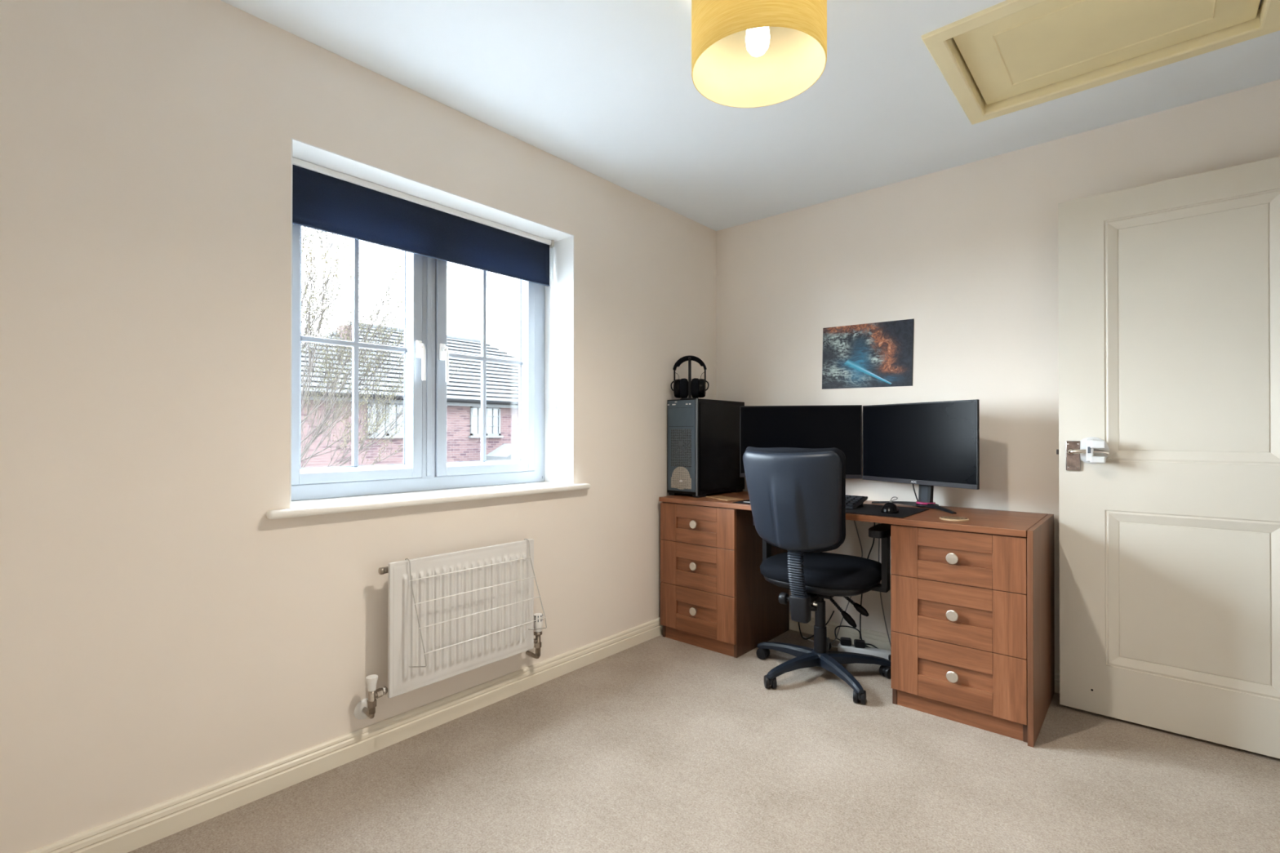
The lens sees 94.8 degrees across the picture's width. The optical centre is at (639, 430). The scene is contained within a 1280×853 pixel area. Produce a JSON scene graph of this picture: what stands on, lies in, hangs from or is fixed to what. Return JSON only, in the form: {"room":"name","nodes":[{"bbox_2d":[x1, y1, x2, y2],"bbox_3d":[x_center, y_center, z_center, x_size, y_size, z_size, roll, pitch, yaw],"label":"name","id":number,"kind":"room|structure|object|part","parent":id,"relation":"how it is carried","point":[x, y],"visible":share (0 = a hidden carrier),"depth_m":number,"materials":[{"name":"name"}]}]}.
{"room":"home office","nodes":[
{"label":"home office","id":0,"kind":"room"},
{"bbox_2d":[0,0,715,852],"bbox_3d":[-0.736,-0.069,2.456,0.300,2.330,3.320,0,0,41],"label":"wall","id":1,"kind":"structure","parent":0,"point":[163,637],"depth_m":1.66,"materials":[{"name":"beige paint"}]},
{"bbox_2d":[26,617,662,852],"bbox_3d":[-0.617,1.052,2.345,0.018,0.088,3.320,0,0,41],"label":"baseboard","id":2,"kind":"structure","parent":1,"relation":"attached to","point":[131,832],"depth_m":1.86,"materials":[{"name":"beige paint"}]},
{"bbox_2d":[266,137,590,519],"bbox_3d":[-0.791,-0.320,2.363,0.340,1.178,1.329,0,0,41],"label":"window","id":3,"kind":"structure","parent":1,"relation":"in","point":[544,464],"depth_m":2.41,"materials":[{"name":"white paint"}]},
{"bbox_3d":[-1.062,-0.332,2.205,0.076,1.037,0.485,0,0,41],"label":"sash","id":4,"kind":"part","parent":3,"relation":"part of","materials":[{"name":"white plastic"}]},
{"bbox_3d":[-0.871,-0.330,2.427,0.076,1.148,1.179,0,0,41],"label":"frame","id":5,"kind":"part","parent":3,"relation":"part of","materials":[{"name":"white plastic"}]},
{"bbox_3d":[-0.868,-0.280,2.335,0.047,0.160,0.026,0,0,41],"label":"handle","id":6,"kind":"part","parent":3,"relation":"part of","materials":[{"name":"white plastic"}]},
{"bbox_2d":[292,156,554,408],"bbox_3d":[-0.799,-0.504,2.368,0.053,0.800,1.160,0,0,41],"label":"roller blind","id":7,"kind":"object","parent":3,"relation":"attached to","point":[324,199],"visible":0.97,"depth_m":2.26,"materials":[{"name":"blue fabric"}]},
{"bbox_3d":[-0.418,-0.506,2.787,0.018,0.748,0.004,0,0,41],"label":"chain","id":8,"kind":"part","parent":7,"relation":"part of","materials":[{"name":"white plastic"}]},
{"bbox_3d":[-0.758,0.256,2.330,0.250,0.026,1.329,0,0,41],"label":"sill","id":9,"kind":"part","parent":3,"relation":"part of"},
{"bbox_3d":[-0.801,-0.279,2.412,0.047,0.160,0.026,0,0,41],"label":"handle","id":10,"kind":"part","parent":3,"relation":"part of","materials":[{"name":"white plastic"}]},
{"bbox_3d":[-0.693,-0.329,2.628,0.076,1.037,0.508,0,0,41],"label":"sash","id":11,"kind":"part","parent":3,"relation":"part of","materials":[{"name":"white plastic"}]},
{"bbox_2d":[354,538,546,719],"bbox_3d":[-0.628,0.708,2.180,0.221,0.540,0.748,0,0,41],"label":"radiator","id":12,"kind":"object","parent":1,"relation":"attached to","point":[405,646],"depth_m":2.15,"materials":[{"name":"white metal"}]},
{"bbox_3d":[-0.632,0.670,2.188,0.012,0.443,0.599,0,0,41],"label":"panel","id":13,"kind":"part","parent":12,"relation":"part of","materials":[{"name":"white metal"}]},
{"bbox_3d":[-0.612,0.511,2.190,0.003,0.003,0.514,0,0,41],"label":"rail","id":14,"kind":"part","parent":12,"relation":"part of","materials":[{"name":"white metal"}]},
{"bbox_3d":[-0.590,0.585,2.170,0.003,0.003,0.514,0,0,41],"label":"rail","id":15,"kind":"part","parent":12,"relation":"part of","materials":[{"name":"white metal"}]},
{"bbox_3d":[-0.588,0.622,2.169,0.146,0.368,0.514,0,0,41],"label":"radiator airer","id":16,"kind":"part","parent":12,"relation":"part of","materials":[{"name":"white metal"}]},
{"bbox_3d":[-0.566,0.658,2.149,0.003,0.003,0.514,0,0,41],"label":"rail","id":17,"kind":"part","parent":12,"relation":"part of","materials":[{"name":"white metal"}]},
{"bbox_3d":[-0.541,0.735,2.127,0.003,0.003,0.514,0,0,41],"label":"rail","id":18,"kind":"part","parent":12,"relation":"part of","materials":[{"name":"white metal"}]},
{"bbox_2d":[128,629,1279,852],"bbox_3d":[0.741,1.140,1.161,4.220,0.100,3.560,0,0,41],"label":"floor","id":19,"kind":"structure","parent":0,"point":[660,744],"depth_m":1.84,"materials":[{"name":"beige carpet"}]},
{"bbox_2d":[660,502,789,657],"bbox_3d":[0.460,0.740,3.185,0.460,0.724,0.582,0,0,41],"label":"drawer unit","id":20,"kind":"object","parent":19,"relation":"on","point":[715,596],"visible":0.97,"depth_m":2.97,"materials":[{"name":"brown wood"}]},
{"bbox_3d":[0.274,0.914,2.980,0.042,0.042,0.030,0,0,41],"label":"knob","id":21,"kind":"part","parent":20,"relation":"part of","materials":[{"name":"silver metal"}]},
{"bbox_3d":[0.274,0.686,2.981,0.042,0.042,0.030,0,0,41],"label":"knob","id":22,"kind":"part","parent":20,"relation":"part of","materials":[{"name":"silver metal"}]},
{"bbox_3d":[0.275,0.474,2.982,0.042,0.042,0.030,0,0,41],"label":"knob","id":23,"kind":"part","parent":20,"relation":"part of","materials":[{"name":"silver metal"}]},
{"bbox_3d":[0.287,0.918,2.987,0.458,0.227,0.018,0,0,41],"label":"drawer","id":24,"kind":"part","parent":20,"relation":"part of","materials":[{"name":"brown wood"}]},
{"bbox_3d":[0.287,0.691,2.988,0.458,0.224,0.018,0,0,41],"label":"drawer","id":25,"kind":"part","parent":20,"relation":"part of","materials":[{"name":"brown wood"}]},
{"bbox_3d":[0.287,0.478,2.989,0.458,0.196,0.018,0,0,41],"label":"drawer","id":26,"kind":"part","parent":20,"relation":"part of","materials":[{"name":"brown wood"}]},
{"bbox_2d":[742,446,892,704],"bbox_3d":[0.776,0.583,2.615,0.617,1.030,0.750,0,0,36],"label":"office chair","id":27,"kind":"object","parent":19,"relation":"on","point":[797,496],"visible":0.98,"depth_m":2.42,"materials":[{"name":"black fabric"}]},
{"bbox_3d":[0.666,0.567,2.805,0.154,0.245,0.060,0,0,36],"label":"armrest","id":28,"kind":"part","parent":27,"relation":"part of","materials":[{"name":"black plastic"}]},
{"bbox_3d":[0.618,0.712,2.494,0.051,0.047,0.047,0,0,36],"label":"tension knob","id":29,"kind":"part","parent":27,"relation":"part of","materials":[{"name":"black plastic"}]},
{"bbox_3d":[0.683,1.024,2.766,0.285,0.052,0.052,0,0,41],"label":"leg","id":30,"kind":"part","parent":27,"relation":"part of","materials":[{"name":"grey plastic"}]},
{"bbox_3d":[0.665,1.023,2.564,0.285,0.052,0.052,0,0,-31],"label":"leg","id":31,"kind":"part","parent":27,"relation":"part of","materials":[{"name":"grey plastic"}]},
{"bbox_2d":[745,446,845,552],"bbox_3d":[0.634,0.282,2.410,0.429,0.433,0.181,0,0,36],"label":"backrest","id":32,"kind":"object","parent":27,"relation":"on","point":[811,517],"depth_m":2.32,"materials":[{"name":"black plastic"}]},
{"bbox_2d":[760,551,881,590],"bbox_3d":[0.825,0.625,2.671,0.512,0.068,0.492,0,0,36],"label":"seat cushion","id":33,"kind":"object","parent":27,"relation":"on","point":[822,571],"depth_m":2.53,"materials":[{"name":"black fabric"}]},
{"bbox_3d":[0.880,1.024,2.811,0.052,0.052,0.285,0,0,23],"label":"leg","id":34,"kind":"part","parent":27,"relation":"part of","materials":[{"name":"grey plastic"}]},
{"bbox_3d":[0.872,0.771,2.648,0.085,0.082,0.016,0,0,36],"label":"lever","id":35,"kind":"part","parent":27,"relation":"part of","materials":[{"name":"black metal"}]},
{"bbox_3d":[0.851,1.022,2.484,0.052,0.052,0.285,0,0,-13],"label":"leg","id":36,"kind":"part","parent":27,"relation":"part of","materials":[{"name":"grey plastic"}]},
{"bbox_3d":[0.925,0.746,2.642,0.084,0.061,0.017,0,0,42],"label":"lever","id":37,"kind":"part","parent":27,"relation":"part of","materials":[{"name":"black metal"}]},
{"bbox_3d":[0.985,1.024,2.637,0.285,0.052,0.052,0,0,5],"label":"leg","id":38,"kind":"part","parent":27,"relation":"part of","materials":[{"name":"grey plastic"}]},
{"bbox_3d":[1.001,0.566,2.561,0.154,0.245,0.060,0,0,36],"label":"armrest","id":39,"kind":"part","parent":27,"relation":"part of","materials":[{"name":"black plastic"}]},
{"bbox_2d":[802,635,890,660],"bbox_3d":[1.035,1.083,2.947,0.495,0.034,0.094,0,0,38],"label":"power strip","id":40,"kind":"object","parent":19,"relation":"on","point":[882,653],"visible":0.54,"depth_m":2.87,"materials":[{"name":"white plastic"}]},
{"bbox_2d":[834,625,861,645],"bbox_3d":[1.041,1.026,2.948,0.126,0.079,0.087,0,0,18],"label":"plug","id":41,"kind":"object","parent":40,"relation":"in","point":[843,641],"visible":0.99,"depth_m":2.93,"materials":[{"name":"black plastic"}]},
{"bbox_2d":[853,639,878,648],"bbox_3d":[1.133,1.066,2.885,0.158,0.061,0.048,0,0,18],"label":"plug","id":42,"kind":"object","parent":40,"relation":"in","point":[858,643],"visible":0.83,"depth_m":2.88,"materials":[{"name":"black plastic"}]},
{"bbox_2d":[890,513,1054,747],"bbox_3d":[1.364,0.723,2.403,0.479,0.748,0.590,0,0,41],"label":"drawer unit","id":43,"kind":"object","parent":19,"relation":"on","point":[972,614],"visible":0.98,"depth_m":2.18,"materials":[{"name":"brown wood"}]},
{"bbox_2d":[658,490,1048,537],"bbox_3d":[0.912,0.363,2.806,1.650,0.024,0.578,0,0,41],"label":"desk top","id":44,"kind":"structure","parent":43,"relation":"on","point":[1012,523],"depth_m":2.38,"materials":[{"name":"brown wood"}]},
{"bbox_2d":[666,398,744,497],"bbox_3d":[0.377,0.093,3.322,0.210,0.522,0.482,0,0,41],"label":"computer tower","id":45,"kind":"object","parent":44,"relation":"on","point":[703,435],"visible":1,"depth_m":3.17,"materials":[{"name":"black metal"}]},
{"bbox_2d":[671,428,691,466],"bbox_3d":[0.220,0.092,3.144,0.135,0.202,0.002,0,0,41],"label":"vent grille","id":46,"kind":"object","parent":45,"relation":"attached to","point":[681,438],"depth_m":3.14,"materials":[{"name":"black metal"}]},
{"bbox_3d":[0.227,0.087,3.145,0.194,0.512,0.013,0,0,41],"label":"panel","id":47,"kind":"part","parent":45,"relation":"part of","materials":[{"name":"plastic"}]},
{"bbox_2d":[680,357,693,399],"bbox_3d":[0.271,-0.284,3.204,0.104,0.231,0.104,0,0,7],"label":"stand","id":48,"kind":"object","parent":45,"relation":"on","point":[689,358],"visible":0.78,"depth_m":3.20,"materials":[{"name":"black plastic"}]},
{"bbox_2d":[670,355,709,398],"bbox_3d":[0.271,-0.292,3.204,0.210,0.232,0.100,0,0,11],"label":"headphones","id":49,"kind":"object","parent":48,"relation":"hanging from","point":[698,386],"visible":0.99,"depth_m":3.17,"materials":[{"name":"black plastic"}]},
{"bbox_2d":[673,378,688,398],"bbox_3d":[0.226,-0.231,3.215,0.103,0.110,0.109,0,0,41],"label":"ear cup","id":50,"kind":"object","parent":49,"relation":"on","point":[680,385],"depth_m":3.18,"materials":[{"name":"black plastic"}]},
{"bbox_2d":[690,377,706,398],"bbox_3d":[0.316,-0.231,3.194,0.103,0.110,0.109,0,0,41],"label":"ear cup","id":51,"kind":"object","parent":49,"relation":"on","point":[698,386],"depth_m":3.16,"materials":[{"name":"black plastic"}]},
{"bbox_3d":[0.460,0.085,3.261,0.003,0.470,0.444,0,0,41],"label":"panel","id":52,"kind":"part","parent":45,"relation":"part of","materials":[{"name":"black plastic"}]},
{"bbox_2d":[706,495,742,501],"bbox_3d":[0.434,0.348,3.032,0.096,0.007,0.196,0,0,-27],"label":"wooden board","id":53,"kind":"object","parent":44,"relation":"on","point":[716,497],"visible":1,"depth_m":3.00,"materials":[{"name":"brown wood"}]},
{"bbox_2d":[739,404,862,479],"bbox_3d":[0.828,0.111,3.067,0.605,0.478,0.190,0,0,11],"label":"monitor","id":54,"kind":"object","parent":44,"relation":"on","point":[837,426],"visible":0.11,"depth_m":3.00,"materials":[{"name":"black plastic"}]},
{"bbox_2d":[798,610,834,639],"bbox_3d":[0.913,0.741,3.119,0.217,0.724,0.104,0,0,41],"label":"cable","id":55,"kind":"object","parent":44,"relation":"hanging from","point":[833,611],"visible":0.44,"depth_m":3.08,"materials":[{"name":"black plastic"}]},
{"bbox_2d":[732,499,928,518],"bbox_3d":[0.869,0.349,2.741,0.793,0.003,0.367,0,0,41],"label":"desk mat","id":56,"kind":"object","parent":44,"relation":"on","point":[866,509],"visible":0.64,"depth_m":2.55,"materials":[{"name":"black fabric"}]},
{"bbox_2d":[845,494,867,509],"bbox_3d":[0.819,0.324,2.790,0.453,0.048,0.182,0,0,41],"label":"keyboard","id":57,"kind":"object","parent":56,"relation":"on","point":[852,502],"visible":0.16,"depth_m":2.64,"materials":[{"name":"black plastic"}]},
{"bbox_2d":[874,497,898,513],"bbox_3d":[1.092,0.318,2.595,0.077,0.058,0.291,0,0,16],"label":"computer mouse","id":58,"kind":"object","parent":56,"relation":"on","point":[889,507],"visible":1,"depth_m":2.48,"materials":[{"name":"black plastic"}]},
{"bbox_2d":[830,520,862,643],"bbox_3d":[1.051,0.741,3.031,0.182,0.726,0.052,0,0,22],"label":"cable","id":59,"kind":"object","parent":44,"relation":"hanging from","point":[854,521],"visible":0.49,"depth_m":3.01,"materials":[{"name":"black plastic"}]},
{"bbox_2d":[859,522,875,648],"bbox_3d":[1.138,0.724,2.940,0.092,0.695,0.087,0,0,41],"label":"cable","id":60,"kind":"object","parent":44,"relation":"hanging from","point":[874,522],"visible":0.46,"depth_m":2.97,"materials":[{"name":"black plastic"}]},
{"bbox_2d":[878,523,890,644],"bbox_3d":[1.212,0.737,2.893,0.034,0.720,0.108,0,0,-33],"label":"cable","id":61,"kind":"object","parent":44,"relation":"hanging from","point":[878,523],"visible":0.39,"depth_m":2.92,"materials":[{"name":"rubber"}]},
{"bbox_2d":[862,399,979,514],"bbox_3d":[1.304,0.112,2.707,0.190,0.478,0.605,0,0,-26],"label":"monitor","id":62,"kind":"object","parent":44,"relation":"on","point":[927,445],"visible":1,"depth_m":2.65,"materials":[{"name":"black plastic"}]},
{"bbox_2d":[939,515,968,521],"bbox_3d":[1.226,0.344,2.298,0.102,0.008,0.102,0,0,41],"label":"coaster","id":63,"kind":"object","parent":44,"relation":"on","point":[950,518],"visible":1,"depth_m":2.28,"materials":[{"name":"beige wood"}]},
{"bbox_3d":[1.170,0.477,2.202,0.042,0.042,0.030,0,0,41],"label":"knob","id":64,"kind":"part","parent":43,"relation":"part of","materials":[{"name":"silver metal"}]},
{"bbox_3d":[1.170,0.918,2.199,0.042,0.042,0.030,0,0,41],"label":"knob","id":65,"kind":"part","parent":43,"relation":"part of","materials":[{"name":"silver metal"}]},
{"bbox_3d":[1.170,0.690,2.201,0.042,0.042,0.030,0,0,41],"label":"knob","id":66,"kind":"part","parent":43,"relation":"part of","materials":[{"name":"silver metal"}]},
{"bbox_3d":[1.181,0.687,2.209,0.458,0.224,0.018,0,0,41],"label":"drawer","id":67,"kind":"part","parent":43,"relation":"part of","materials":[{"name":"brown wood"}]},
{"bbox_3d":[1.182,0.474,2.210,0.458,0.196,0.018,0,0,41],"label":"drawer","id":68,"kind":"part","parent":43,"relation":"part of","materials":[{"name":"brown wood"}]},
{"bbox_3d":[1.181,0.915,2.207,0.458,0.227,0.018,0,0,41],"label":"drawer","id":69,"kind":"part","parent":43,"relation":"part of","materials":[{"name":"brown wood"}]},
{"bbox_3d":[1.542,0.723,2.257,0.018,0.748,0.575,0,0,41],"label":"panel","id":70,"kind":"part","parent":43,"relation":"part of","materials":[{"name":"brown wood"}]},
{"bbox_2d":[220,0,1279,231],"bbox_3d":[0.743,-1.290,1.175,4.220,0.100,3.560,0,0,41],"label":"ceiling","id":71,"kind":"structure","parent":0,"point":[606,89],"depth_m":2.14,"materials":[{"name":"paint"}]},
{"bbox_2d":[691,0,826,107],"bbox_3d":[0.314,-1.098,1.570,0.352,0.280,0.352,0,0,41],"label":"pendant lamp","id":72,"kind":"object","parent":71,"relation":"hanging from","point":[745,53],"visible":1,"depth_m":1.66,"materials":[{"name":"yellow fabric"}]},
{"bbox_3d":[0.314,-1.068,1.570,0.064,0.126,0.064,0,0,41],"label":"bulb","id":73,"kind":"part","parent":72,"relation":"part of","materials":[{"name":"white glass"}]},
{"bbox_2d":[921,0,1279,124],"bbox_3d":[1.423,-1.254,1.817,0.849,0.064,0.678,0,0,41],"label":"hatch","id":74,"kind":"object","parent":71,"relation":"attached to","point":[1007,56],"visible":0.94,"depth_m":1.88,"materials":[{"name":"beige wood"}]},
{"bbox_2d":[715,79,1279,671],"bbox_3d":[1.872,-0.067,2.465,4.220,2.330,0.120,0,0,41],"label":"wall","id":75,"kind":"structure","parent":0,"point":[968,252],"depth_m":2.73,"materials":[{"name":"beige paint"}]},
{"bbox_2d":[822,318,914,389],"bbox_3d":[1.155,-0.385,3.011,0.468,0.335,0.001,0,0,41],"label":"poster","id":76,"kind":"object","parent":75,"relation":"attached to","point":[876,354],"visible":1,"depth_m":3.00,"materials":[{"name":"multicoloured paper"}]},
{"bbox_2d":[789,612,1059,693],"bbox_3d":[1.418,1.056,2.762,2.502,0.088,0.018,0,0,41],"label":"baseboard","id":77,"kind":"structure","parent":75,"relation":"attached to","point":[880,640],"depth_m":3.03,"materials":[{"name":"beige paint"}]},
{"bbox_3d":[1.315,-0.078,0.669,0.100,2.330,3.320,0,0,41],"label":"wall","id":78,"kind":"structure","parent":0,"visible":0},
{"bbox_2d":[1056,156,1279,759],"bbox_3d":[1.938,0.088,2.079,0.772,1.992,0.103,0,0,41],"label":"door","id":79,"kind":"structure","parent":78,"relation":"in","point":[1169,291],"depth_m":2.12,"materials":[{"name":"beige paint"}]},
{"bbox_3d":[1.696,0.098,2.304,0.046,0.116,0.011,0,0,41],"label":"handle plate","id":80,"kind":"part","parent":79,"relation":"part of","materials":[{"name":"metal"}]},
{"bbox_3d":[1.711,0.083,2.248,0.133,0.026,0.060,0,0,41],"label":"lever","id":81,"kind":"part","parent":79,"relation":"part of","materials":[{"name":"silver metal"}]},
{"bbox_2d":[1080,436,1109,463],"bbox_3d":[1.719,0.076,2.240,0.104,0.104,0.078,0,0,41],"label":"lock","id":82,"kind":"object","parent":79,"relation":"attached to","point":[1091,443],"visible":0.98,"depth_m":2.22,"materials":[{"name":"white plastic"}]},
{"label":"outside","id":83,"kind":"structure","parent":0,"visible":0},
{"bbox_3d":[-20.630,3.911,25.286,59.680,0.200,85.000,0,0,41],"label":"ground","id":84,"kind":"structure","parent":83,"visible":0},
{"bbox_2d":[300,226,470,467],"bbox_3d":[-4.210,-0.847,8.433,3.237,9.154,4.328,0,0,-6],"label":"bare tree","id":85,"kind":"object","parent":84,"relation":"on","point":[308,304],"visible":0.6,"depth_m":8.36,"materials":[{"name":"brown plant"}]},
{"bbox_2d":[300,321,518,467],"bbox_3d":[-7.892,0.093,21.306,8.139,7.410,13.300,0,0,41],"label":"neighbouring house","id":86,"kind":"structure","parent":84,"relation":"on","point":[464,387],"depth_m":18.43,"materials":[{"name":"red brick"}]},
{"bbox_3d":[-7.154,-0.333,16.626,0.025,0.890,1.050,0,0,41],"label":"pane","id":87,"kind":"part","parent":86,"relation":"part of","materials":[{"name":"white glass"}]},
{"bbox_3d":[-5.015,-0.317,19.080,0.025,0.890,1.060,0,0,41],"label":"pane","id":88,"kind":"part","parent":86,"relation":"part of","materials":[{"name":"white glass"}]},
{"bbox_2d":[485,443,518,460],"bbox_3d":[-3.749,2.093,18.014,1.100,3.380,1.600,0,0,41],"label":"porch canopy","id":89,"kind":"object","parent":86,"relation":"attached to","point":[509,451],"visible":0.19,"depth_m":17.54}
]}

